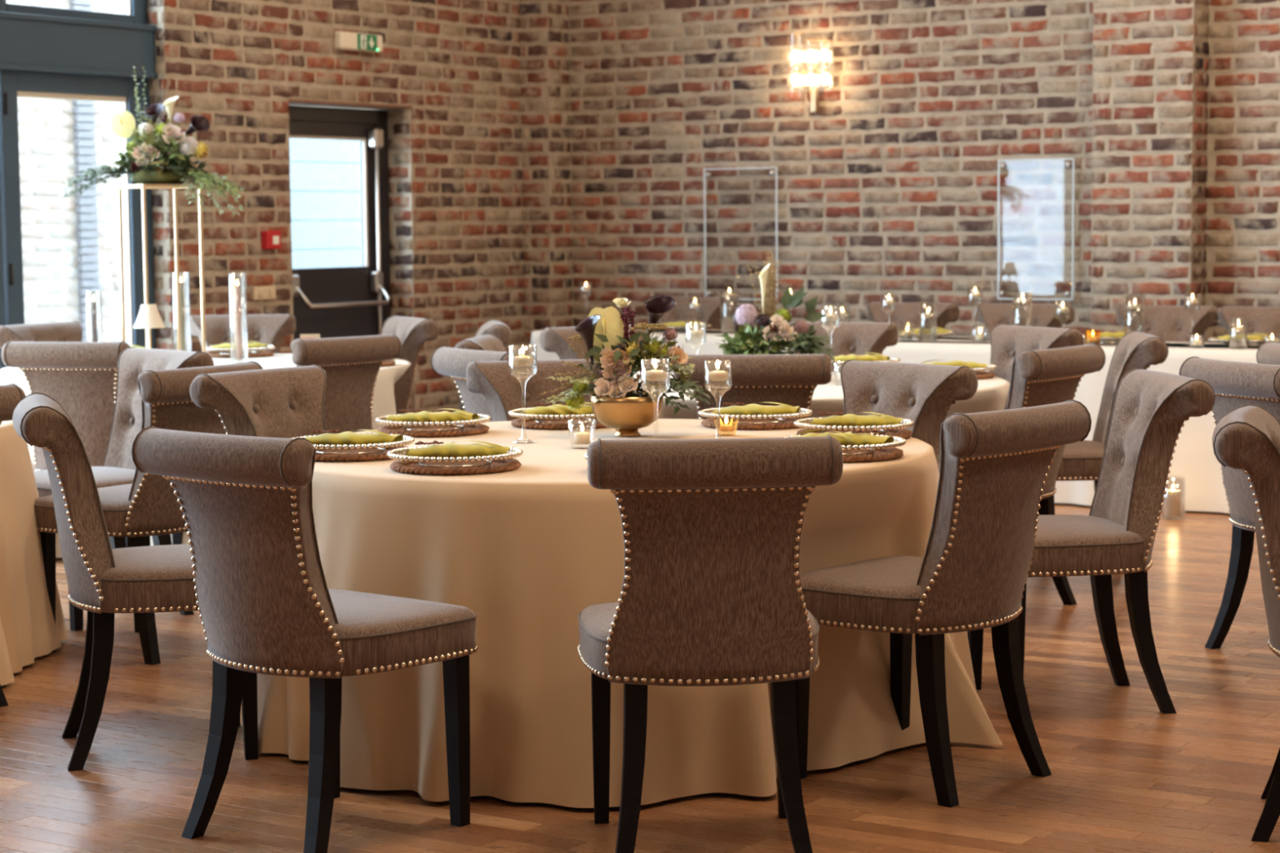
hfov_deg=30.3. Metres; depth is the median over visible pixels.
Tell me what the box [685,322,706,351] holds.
glass
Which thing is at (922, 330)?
napkin
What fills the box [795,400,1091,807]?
dining chair
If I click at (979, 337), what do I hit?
candle
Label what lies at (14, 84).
door frame
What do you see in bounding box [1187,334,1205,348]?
votive holder
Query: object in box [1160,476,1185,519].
lantern
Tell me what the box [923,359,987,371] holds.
napkin
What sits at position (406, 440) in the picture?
charger plate
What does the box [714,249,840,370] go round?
flower arrangement
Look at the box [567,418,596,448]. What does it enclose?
votive holder
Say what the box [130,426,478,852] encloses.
dining chair
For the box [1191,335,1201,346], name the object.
candle
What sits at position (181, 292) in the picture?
candle
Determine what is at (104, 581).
dining chair
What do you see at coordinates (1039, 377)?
dining chair
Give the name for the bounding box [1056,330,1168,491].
dining chair
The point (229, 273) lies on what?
tube
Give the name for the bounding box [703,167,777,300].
panel
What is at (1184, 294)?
cup
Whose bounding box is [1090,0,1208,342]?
brick pillar
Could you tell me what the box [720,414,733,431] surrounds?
candle
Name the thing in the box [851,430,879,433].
cutout
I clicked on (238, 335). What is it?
candle
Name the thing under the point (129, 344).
napkin
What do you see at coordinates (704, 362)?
cup
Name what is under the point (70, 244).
window
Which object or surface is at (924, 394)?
dining chair
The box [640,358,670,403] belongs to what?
glass
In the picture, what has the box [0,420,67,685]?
tablecloth
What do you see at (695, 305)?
candle
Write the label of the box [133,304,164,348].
table lamp
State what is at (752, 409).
napkin
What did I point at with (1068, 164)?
panel
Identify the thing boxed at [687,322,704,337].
candle
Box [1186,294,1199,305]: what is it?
candle
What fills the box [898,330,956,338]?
charger plate
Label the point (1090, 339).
candle
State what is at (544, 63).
wall
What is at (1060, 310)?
candle
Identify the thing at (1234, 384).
dining chair
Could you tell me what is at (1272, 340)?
candle
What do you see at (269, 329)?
dining chair
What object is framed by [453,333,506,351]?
dining chair
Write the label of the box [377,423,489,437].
placemat
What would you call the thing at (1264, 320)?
dining chair
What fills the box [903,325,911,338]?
candle
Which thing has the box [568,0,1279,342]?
wall
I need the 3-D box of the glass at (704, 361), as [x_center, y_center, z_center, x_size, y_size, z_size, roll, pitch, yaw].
[0.216,-0.067,6.519,0.076,0.232,0.076,3,6,32]
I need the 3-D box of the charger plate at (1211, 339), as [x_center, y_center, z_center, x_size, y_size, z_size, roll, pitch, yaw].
[2.887,-0.406,11.270,0.341,0.034,0.341,3,6,32]
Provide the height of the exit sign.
0.096 m
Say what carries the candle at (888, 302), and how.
on the glass at (882, 295)
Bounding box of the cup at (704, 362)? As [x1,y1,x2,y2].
[703,360,731,389]
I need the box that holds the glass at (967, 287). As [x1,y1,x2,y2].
[967,287,982,340]
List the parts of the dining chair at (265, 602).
leg, backrest, nail trim, leg, leg, seat, leg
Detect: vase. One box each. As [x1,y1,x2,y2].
[720,289,738,333]
[834,302,850,322]
[919,300,937,342]
[1013,292,1031,326]
[1124,293,1145,335]
[1229,317,1248,349]
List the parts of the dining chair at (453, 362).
nail trim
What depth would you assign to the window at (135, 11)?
11.53 m
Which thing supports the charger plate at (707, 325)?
on the tablecloth at (709, 348)
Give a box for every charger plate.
[201,345,275,354]
[292,433,414,454]
[375,413,491,431]
[387,445,523,467]
[508,407,595,423]
[658,324,712,331]
[698,406,812,424]
[781,434,906,455]
[794,416,914,435]
[831,357,900,367]
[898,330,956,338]
[970,364,996,374]
[1082,334,1120,342]
[1208,336,1279,346]
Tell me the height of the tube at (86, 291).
0.330 m
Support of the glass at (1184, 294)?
on the tablecloth at (1194, 459)
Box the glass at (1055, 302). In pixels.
[1054,302,1070,324]
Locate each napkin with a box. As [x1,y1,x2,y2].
[128,344,145,348]
[208,341,268,351]
[304,429,402,448]
[386,408,479,426]
[400,440,510,461]
[520,402,594,419]
[660,320,704,328]
[711,402,799,418]
[791,429,893,448]
[805,412,902,430]
[831,352,890,364]
[898,326,950,336]
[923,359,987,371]
[1085,330,1129,340]
[1216,333,1271,343]
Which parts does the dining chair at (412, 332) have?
nail trim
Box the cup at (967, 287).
[967,287,982,303]
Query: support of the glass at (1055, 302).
on the tablecloth at (1194, 459)
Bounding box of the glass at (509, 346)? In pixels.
[508,344,537,443]
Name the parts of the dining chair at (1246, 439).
backrest, nail trim, leg, leg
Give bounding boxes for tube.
[85,290,102,342]
[172,272,191,351]
[228,272,248,362]
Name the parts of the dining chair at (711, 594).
leg, leg, seat, nail trim, backrest, leg, leg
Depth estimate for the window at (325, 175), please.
16.39 m
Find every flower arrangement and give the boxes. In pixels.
[60,66,244,216]
[538,294,711,415]
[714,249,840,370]
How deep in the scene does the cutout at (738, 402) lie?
7.09 m
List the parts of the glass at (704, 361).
stem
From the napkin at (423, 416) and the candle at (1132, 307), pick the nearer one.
the napkin at (423, 416)
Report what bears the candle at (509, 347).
on the glass at (509, 346)
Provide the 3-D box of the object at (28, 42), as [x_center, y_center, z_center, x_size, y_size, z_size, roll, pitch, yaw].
[-4.080,-1.647,9.364,0.142,0.262,6.015,3,6,32]
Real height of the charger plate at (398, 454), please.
0.035 m
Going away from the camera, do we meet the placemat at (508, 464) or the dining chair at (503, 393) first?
the placemat at (508, 464)
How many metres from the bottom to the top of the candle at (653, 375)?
0.056 m
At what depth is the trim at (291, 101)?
13.06 m
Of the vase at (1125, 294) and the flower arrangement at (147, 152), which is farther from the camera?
the vase at (1125, 294)
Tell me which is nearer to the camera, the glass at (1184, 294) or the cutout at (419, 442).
the cutout at (419, 442)
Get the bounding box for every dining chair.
[0,320,82,348]
[0,340,183,547]
[0,382,26,706]
[12,392,257,771]
[33,346,213,631]
[34,360,262,665]
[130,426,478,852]
[187,313,295,353]
[189,364,326,438]
[290,333,402,433]
[381,315,439,413]
[396,320,511,414]
[431,346,520,422]
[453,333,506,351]
[466,359,624,422]
[539,324,648,364]
[577,435,843,852]
[660,297,736,329]
[673,353,831,419]
[788,321,898,356]
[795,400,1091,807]
[840,359,977,459]
[866,301,959,337]
[936,342,1106,605]
[967,368,1215,718]
[976,302,1074,337]
[989,324,1084,409]
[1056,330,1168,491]
[1115,304,1217,342]
[1178,356,1279,648]
[1212,404,1279,842]
[1217,306,1279,343]
[1256,340,1279,364]
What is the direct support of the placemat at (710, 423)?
on the tablecloth at (528, 548)
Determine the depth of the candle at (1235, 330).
10.90 m
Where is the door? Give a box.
[288,105,391,340]
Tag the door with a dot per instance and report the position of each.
(333, 302)
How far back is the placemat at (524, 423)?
7.04 m
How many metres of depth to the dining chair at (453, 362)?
8.37 m
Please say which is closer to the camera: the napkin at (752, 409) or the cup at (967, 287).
the napkin at (752, 409)
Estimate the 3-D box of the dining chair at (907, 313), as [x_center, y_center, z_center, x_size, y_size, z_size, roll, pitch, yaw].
[1.320,-0.178,12.385,0.535,0.933,0.627,3,6,32]
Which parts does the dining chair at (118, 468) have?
leg, seat, leg, backrest, leg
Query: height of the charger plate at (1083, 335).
0.034 m
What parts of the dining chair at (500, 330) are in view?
backrest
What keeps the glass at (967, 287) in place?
on the tablecloth at (1194, 459)
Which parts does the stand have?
leg, leg, leg, leg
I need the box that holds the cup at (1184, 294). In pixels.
[1184,293,1200,310]
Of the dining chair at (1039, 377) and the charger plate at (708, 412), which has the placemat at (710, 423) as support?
the charger plate at (708, 412)
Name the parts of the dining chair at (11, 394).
leg, backrest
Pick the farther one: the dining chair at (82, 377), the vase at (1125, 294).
the vase at (1125, 294)
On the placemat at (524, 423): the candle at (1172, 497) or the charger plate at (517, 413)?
the charger plate at (517, 413)
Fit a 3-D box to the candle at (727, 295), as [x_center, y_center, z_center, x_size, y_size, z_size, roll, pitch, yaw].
[0.486,-0.724,12.833,0.094,0.060,0.094,3,6,32]
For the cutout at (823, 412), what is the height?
0.009 m
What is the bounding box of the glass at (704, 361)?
[703,360,731,435]
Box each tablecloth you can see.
[0,353,411,557]
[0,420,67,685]
[240,418,1003,808]
[529,328,789,359]
[620,369,1009,459]
[881,337,1260,513]
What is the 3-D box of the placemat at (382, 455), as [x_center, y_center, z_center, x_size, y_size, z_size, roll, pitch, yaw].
[-0.771,0.069,6.289,0.331,0.020,0.327,-2,5,-19]
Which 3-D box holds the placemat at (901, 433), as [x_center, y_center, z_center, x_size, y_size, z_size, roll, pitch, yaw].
[0.610,0.020,6.708,0.331,0.020,0.327,-2,5,-14]
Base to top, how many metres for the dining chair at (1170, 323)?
0.933 m
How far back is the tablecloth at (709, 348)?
12.81 m
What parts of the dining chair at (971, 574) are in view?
leg, seat, leg, leg, nail trim, backrest, leg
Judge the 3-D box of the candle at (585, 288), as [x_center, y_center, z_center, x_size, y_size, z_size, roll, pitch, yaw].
[-0.308,-0.797,13.453,0.059,0.055,0.059,3,6,32]
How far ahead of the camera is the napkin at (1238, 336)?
11.24 m
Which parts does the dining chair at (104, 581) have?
backrest, leg, leg, nail trim, seat, leg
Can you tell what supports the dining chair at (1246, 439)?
on the floor
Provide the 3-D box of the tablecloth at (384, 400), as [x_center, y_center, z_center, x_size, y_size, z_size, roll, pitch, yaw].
[-1.893,0.106,10.395,1.923,0.748,1.945,3,6,32]
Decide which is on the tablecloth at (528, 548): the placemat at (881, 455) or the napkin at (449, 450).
the placemat at (881, 455)
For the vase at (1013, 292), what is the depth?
11.59 m
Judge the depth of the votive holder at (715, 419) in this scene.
6.79 m
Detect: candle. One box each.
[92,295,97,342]
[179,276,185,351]
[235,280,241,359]
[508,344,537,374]
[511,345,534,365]
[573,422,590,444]
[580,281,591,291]
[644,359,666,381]
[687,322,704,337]
[689,297,700,308]
[706,360,728,381]
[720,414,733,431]
[721,288,737,298]
[822,306,838,320]
[835,307,848,317]
[837,372,840,382]
[882,294,894,305]
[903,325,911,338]
[920,307,935,319]
[968,287,981,298]
[975,328,984,341]
[1014,293,1031,305]
[1056,302,1069,313]
[1087,330,1098,342]
[1125,299,1143,311]
[1164,484,1181,517]
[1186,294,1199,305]
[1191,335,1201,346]
[1230,320,1246,333]
[1266,333,1277,342]
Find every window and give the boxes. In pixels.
[0,0,146,24]
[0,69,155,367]
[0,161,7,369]
[6,0,121,342]
[288,137,362,268]
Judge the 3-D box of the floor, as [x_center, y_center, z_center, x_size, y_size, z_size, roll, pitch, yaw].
[1.069,1.014,4.827,14.714,0.120,15.500,3,6,32]
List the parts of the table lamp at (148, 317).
lamp shade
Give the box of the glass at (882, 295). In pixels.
[881,294,896,319]
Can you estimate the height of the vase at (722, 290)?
0.235 m
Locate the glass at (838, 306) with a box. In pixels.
[820,306,839,376]
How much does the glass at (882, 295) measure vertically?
0.230 m
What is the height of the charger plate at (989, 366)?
0.035 m
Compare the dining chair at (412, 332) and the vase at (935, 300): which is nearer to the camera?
the dining chair at (412, 332)
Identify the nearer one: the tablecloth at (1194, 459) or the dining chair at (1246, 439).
the dining chair at (1246, 439)
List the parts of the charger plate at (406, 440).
glass dish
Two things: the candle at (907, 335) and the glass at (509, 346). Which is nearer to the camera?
the glass at (509, 346)
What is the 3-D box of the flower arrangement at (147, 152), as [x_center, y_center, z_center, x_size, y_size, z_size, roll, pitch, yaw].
[-2.135,-1.249,10.344,0.818,0.664,0.416,0,5,6]
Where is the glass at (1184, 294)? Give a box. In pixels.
[1184,293,1200,345]
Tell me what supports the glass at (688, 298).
on the tablecloth at (709, 348)
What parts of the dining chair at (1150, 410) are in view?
leg, leg, seat, nail trim, leg, leg, backrest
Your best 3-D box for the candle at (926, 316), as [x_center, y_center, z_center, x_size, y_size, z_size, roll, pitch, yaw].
[1.438,-0.565,11.788,0.079,0.055,0.079,3,6,32]
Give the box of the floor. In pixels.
[0,502,1279,852]
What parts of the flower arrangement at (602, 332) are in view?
blade, blade, blade, blade, blade, blade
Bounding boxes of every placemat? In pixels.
[206,351,274,358]
[315,445,409,462]
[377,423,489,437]
[381,360,395,366]
[389,457,521,475]
[511,417,606,430]
[700,417,804,430]
[796,427,912,438]
[831,364,839,372]
[842,447,903,462]
[973,371,995,379]
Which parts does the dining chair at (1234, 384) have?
backrest, leg, nail trim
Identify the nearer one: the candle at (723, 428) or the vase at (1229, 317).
the candle at (723, 428)
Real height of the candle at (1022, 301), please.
0.057 m
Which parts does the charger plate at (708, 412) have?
glass dish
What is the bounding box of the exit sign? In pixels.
[334,31,382,53]
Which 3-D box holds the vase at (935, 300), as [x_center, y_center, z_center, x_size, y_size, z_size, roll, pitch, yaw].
[1.439,-0.525,11.791,0.088,0.205,0.088,3,6,32]
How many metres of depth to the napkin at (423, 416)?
6.93 m
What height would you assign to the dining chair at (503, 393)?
0.933 m
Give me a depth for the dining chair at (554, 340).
9.95 m
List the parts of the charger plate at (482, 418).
glass dish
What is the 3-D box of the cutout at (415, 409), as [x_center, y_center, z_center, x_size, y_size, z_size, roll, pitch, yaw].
[-0.675,-0.048,6.957,0.074,0.009,0.023,-2,5,-17]
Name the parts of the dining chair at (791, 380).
nail trim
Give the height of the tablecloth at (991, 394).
0.748 m
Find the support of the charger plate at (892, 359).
on the placemat at (833, 367)
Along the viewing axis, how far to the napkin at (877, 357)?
9.63 m
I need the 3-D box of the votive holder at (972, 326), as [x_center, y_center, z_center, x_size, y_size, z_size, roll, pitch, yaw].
[1.678,-0.454,11.645,0.101,0.085,0.101,3,6,32]
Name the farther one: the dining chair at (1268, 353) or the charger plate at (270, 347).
the charger plate at (270, 347)
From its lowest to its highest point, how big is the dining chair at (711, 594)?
0.933 m
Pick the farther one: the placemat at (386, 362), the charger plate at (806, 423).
the placemat at (386, 362)
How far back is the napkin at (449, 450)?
5.91 m
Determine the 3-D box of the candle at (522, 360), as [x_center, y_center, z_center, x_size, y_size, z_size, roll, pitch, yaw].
[-0.328,-0.199,6.607,0.064,0.057,0.064,3,6,32]
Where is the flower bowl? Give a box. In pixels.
[590,392,663,436]
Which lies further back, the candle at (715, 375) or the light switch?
the light switch
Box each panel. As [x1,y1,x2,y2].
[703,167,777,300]
[997,158,1074,300]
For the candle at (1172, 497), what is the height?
0.149 m
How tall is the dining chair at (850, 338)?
0.933 m
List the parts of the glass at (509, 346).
stem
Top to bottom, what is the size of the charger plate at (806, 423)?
0.035 m
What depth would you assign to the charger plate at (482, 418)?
6.87 m
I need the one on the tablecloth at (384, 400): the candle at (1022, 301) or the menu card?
the menu card
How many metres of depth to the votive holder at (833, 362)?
8.81 m
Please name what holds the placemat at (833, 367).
on the tablecloth at (991, 394)
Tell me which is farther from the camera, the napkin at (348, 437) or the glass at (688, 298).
the glass at (688, 298)
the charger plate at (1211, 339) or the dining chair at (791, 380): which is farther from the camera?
the charger plate at (1211, 339)
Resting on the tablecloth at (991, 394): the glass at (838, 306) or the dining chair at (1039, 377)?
the glass at (838, 306)
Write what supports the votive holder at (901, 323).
on the tablecloth at (1194, 459)
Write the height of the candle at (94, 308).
0.299 m
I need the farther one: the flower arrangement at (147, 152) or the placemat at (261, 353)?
the placemat at (261, 353)
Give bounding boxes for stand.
[117,184,205,352]
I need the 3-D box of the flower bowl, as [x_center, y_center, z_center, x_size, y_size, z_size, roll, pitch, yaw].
[-0.037,-0.032,6.805,0.212,0.118,0.212,3,6,32]
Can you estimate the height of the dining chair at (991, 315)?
0.933 m
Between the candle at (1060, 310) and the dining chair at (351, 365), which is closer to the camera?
the dining chair at (351, 365)
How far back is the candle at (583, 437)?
6.44 m
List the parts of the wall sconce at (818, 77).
bulb, bulb, stem, bulb, bulb, plate, bulb, bulb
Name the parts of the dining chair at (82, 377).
backrest, nail trim, leg, leg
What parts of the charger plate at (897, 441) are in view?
glass dish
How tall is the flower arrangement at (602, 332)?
0.359 m
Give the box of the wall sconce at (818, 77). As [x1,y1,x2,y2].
[786,33,834,112]
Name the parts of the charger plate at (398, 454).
glass dish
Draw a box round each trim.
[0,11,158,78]
[288,98,412,109]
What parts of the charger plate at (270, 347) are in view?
glass dish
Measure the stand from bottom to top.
0.794 m
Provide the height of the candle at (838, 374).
0.061 m
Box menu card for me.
[300,333,319,338]
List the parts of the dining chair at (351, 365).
nail trim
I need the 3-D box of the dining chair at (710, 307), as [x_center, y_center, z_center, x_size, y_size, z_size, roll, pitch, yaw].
[0.187,-0.272,13.576,0.535,0.933,0.627,3,6,32]
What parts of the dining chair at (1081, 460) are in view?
seat, leg, nail trim, backrest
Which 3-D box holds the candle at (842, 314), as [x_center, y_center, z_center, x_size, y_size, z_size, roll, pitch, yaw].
[1.079,-0.609,12.584,0.076,0.054,0.076,3,6,32]
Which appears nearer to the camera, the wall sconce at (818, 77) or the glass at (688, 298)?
the glass at (688, 298)
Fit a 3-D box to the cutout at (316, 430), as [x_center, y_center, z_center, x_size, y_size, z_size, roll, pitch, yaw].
[-0.837,0.012,6.288,0.074,0.009,0.023,-1,5,-10]
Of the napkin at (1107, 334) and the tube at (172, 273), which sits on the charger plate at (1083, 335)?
the napkin at (1107, 334)
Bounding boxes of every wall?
[112,0,524,413]
[519,0,572,355]
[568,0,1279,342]
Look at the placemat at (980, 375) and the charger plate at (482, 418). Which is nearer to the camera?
the charger plate at (482, 418)
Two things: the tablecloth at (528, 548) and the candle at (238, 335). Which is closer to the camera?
the tablecloth at (528, 548)
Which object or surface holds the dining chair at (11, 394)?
on the floor
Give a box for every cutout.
[311,429,339,433]
[399,408,423,412]
[414,440,444,444]
[533,402,555,405]
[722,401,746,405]
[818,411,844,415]
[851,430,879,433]
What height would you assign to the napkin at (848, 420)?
0.047 m
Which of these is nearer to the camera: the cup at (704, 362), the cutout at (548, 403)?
the cup at (704, 362)
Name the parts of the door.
vertical rod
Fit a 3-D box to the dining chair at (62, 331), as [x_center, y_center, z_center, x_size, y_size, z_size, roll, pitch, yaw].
[-2.550,-0.004,10.792,0.627,0.933,0.535,2,6,28]
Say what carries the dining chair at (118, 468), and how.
on the floor
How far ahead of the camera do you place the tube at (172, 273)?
10.78 m
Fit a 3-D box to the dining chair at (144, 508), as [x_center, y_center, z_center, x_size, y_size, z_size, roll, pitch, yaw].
[-1.596,0.260,7.670,0.627,0.933,0.535,3,6,32]
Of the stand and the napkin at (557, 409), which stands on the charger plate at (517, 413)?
the napkin at (557, 409)
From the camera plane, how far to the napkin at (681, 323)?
13.19 m
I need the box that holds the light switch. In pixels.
[252,285,275,300]
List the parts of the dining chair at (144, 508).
leg, seat, nail trim, leg, leg, backrest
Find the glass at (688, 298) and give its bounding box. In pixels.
[688,297,702,325]
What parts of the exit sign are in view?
white doorway, green panel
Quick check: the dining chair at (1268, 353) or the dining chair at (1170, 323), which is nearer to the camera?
the dining chair at (1268, 353)
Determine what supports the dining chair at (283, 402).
on the floor
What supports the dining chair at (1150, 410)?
on the floor
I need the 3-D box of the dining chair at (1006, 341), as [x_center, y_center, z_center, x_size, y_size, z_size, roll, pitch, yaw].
[1.407,0.067,9.573,0.627,0.933,0.535,-3,6,-28]
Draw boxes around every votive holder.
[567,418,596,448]
[715,418,737,435]
[832,361,841,385]
[899,323,915,339]
[969,325,990,342]
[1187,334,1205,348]
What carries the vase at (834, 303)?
on the tablecloth at (709, 348)
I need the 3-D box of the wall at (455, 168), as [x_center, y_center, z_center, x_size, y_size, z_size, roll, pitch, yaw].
[-4.771,-1.513,8.380,0.358,4.400,15.602,3,6,32]
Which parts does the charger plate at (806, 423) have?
glass dish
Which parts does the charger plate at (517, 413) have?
glass dish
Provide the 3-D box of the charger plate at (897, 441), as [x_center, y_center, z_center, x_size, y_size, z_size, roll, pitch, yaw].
[0.522,0.050,6.152,0.341,0.035,0.341,2,6,30]
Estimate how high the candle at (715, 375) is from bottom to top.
0.056 m
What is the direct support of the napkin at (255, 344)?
on the charger plate at (270, 347)
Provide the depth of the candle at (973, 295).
11.91 m
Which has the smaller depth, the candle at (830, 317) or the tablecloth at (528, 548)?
the tablecloth at (528, 548)
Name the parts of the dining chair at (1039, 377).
seat, nail trim, backrest, leg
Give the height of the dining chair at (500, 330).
0.933 m

